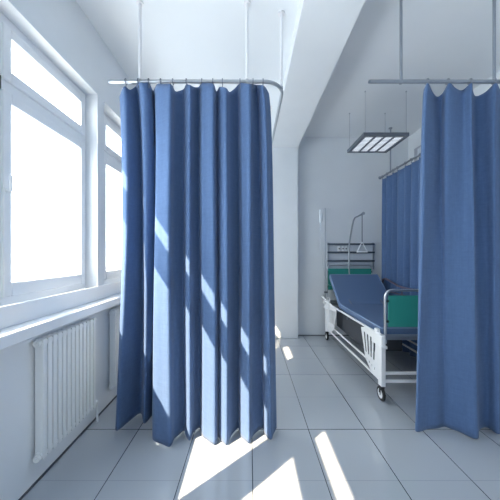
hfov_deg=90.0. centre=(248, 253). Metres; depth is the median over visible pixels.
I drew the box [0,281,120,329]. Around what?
trim
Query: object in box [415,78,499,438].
privacy curtain
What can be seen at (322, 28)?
ceiling beam
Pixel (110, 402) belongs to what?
baseboard
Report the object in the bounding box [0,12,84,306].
window
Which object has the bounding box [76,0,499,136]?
ceiling
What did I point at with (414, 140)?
wall
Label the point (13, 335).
window sill
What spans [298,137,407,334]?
wall
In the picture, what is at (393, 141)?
diffuser
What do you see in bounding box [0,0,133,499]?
wall
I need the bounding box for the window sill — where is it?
[0,293,120,349]
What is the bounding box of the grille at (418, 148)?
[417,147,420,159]
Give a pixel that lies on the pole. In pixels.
(325, 291)
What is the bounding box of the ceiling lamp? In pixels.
[347,91,408,152]
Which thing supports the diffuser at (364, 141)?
attached to the ceiling lamp
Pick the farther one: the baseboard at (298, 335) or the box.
the baseboard at (298, 335)
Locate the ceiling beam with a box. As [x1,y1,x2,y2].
[272,0,364,146]
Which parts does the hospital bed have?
leg post, leg panel, rail, green panel, rail, frame, leg panel, mattress, leg post, cross frame, green panel, rail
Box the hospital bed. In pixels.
[321,212,417,400]
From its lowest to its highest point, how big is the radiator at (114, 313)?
0.979 m
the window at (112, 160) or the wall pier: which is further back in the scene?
the wall pier
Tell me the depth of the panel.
4.73 m
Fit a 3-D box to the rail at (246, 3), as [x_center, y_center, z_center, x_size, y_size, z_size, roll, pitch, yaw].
[-0.424,-1.764,3.413,1.502,0.692,2.685,0,0,0]
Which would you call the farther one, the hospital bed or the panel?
the panel
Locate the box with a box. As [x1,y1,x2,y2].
[414,145,420,161]
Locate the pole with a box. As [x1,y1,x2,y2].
[322,208,330,298]
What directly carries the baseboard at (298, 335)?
attached to the wall at (329, 176)
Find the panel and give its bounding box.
[327,243,374,268]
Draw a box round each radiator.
[32,317,97,462]
[109,306,119,389]
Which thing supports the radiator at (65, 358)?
attached to the wall at (60, 29)
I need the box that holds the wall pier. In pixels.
[272,147,297,337]
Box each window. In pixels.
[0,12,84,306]
[104,113,121,284]
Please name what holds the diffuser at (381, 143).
attached to the ceiling lamp
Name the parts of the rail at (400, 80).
hanger rod, hanger rod, hanger rod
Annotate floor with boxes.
[22,336,499,499]
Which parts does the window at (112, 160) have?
sash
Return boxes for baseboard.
[18,395,116,499]
[298,335,348,335]
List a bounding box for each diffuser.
[352,137,372,150]
[362,137,382,150]
[370,137,391,150]
[379,137,402,150]
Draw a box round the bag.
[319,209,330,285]
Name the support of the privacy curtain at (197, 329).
hanging from the rail at (246, 3)
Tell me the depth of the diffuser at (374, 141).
3.63 m
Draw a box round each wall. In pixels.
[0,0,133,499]
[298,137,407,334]
[408,70,499,164]
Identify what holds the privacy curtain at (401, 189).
hanging from the rail at (400, 80)
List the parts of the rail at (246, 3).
hanger rod, hanger rod, hanger rod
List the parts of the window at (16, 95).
handle, sash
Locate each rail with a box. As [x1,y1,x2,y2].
[108,0,284,144]
[368,0,499,178]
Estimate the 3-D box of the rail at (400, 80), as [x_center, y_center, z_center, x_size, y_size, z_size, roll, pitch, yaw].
[1.763,-1.819,3.413,1.514,0.802,2.685,0,0,0]
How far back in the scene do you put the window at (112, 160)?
2.79 m
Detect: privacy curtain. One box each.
[115,78,276,446]
[381,153,420,359]
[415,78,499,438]
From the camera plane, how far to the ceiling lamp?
3.63 m

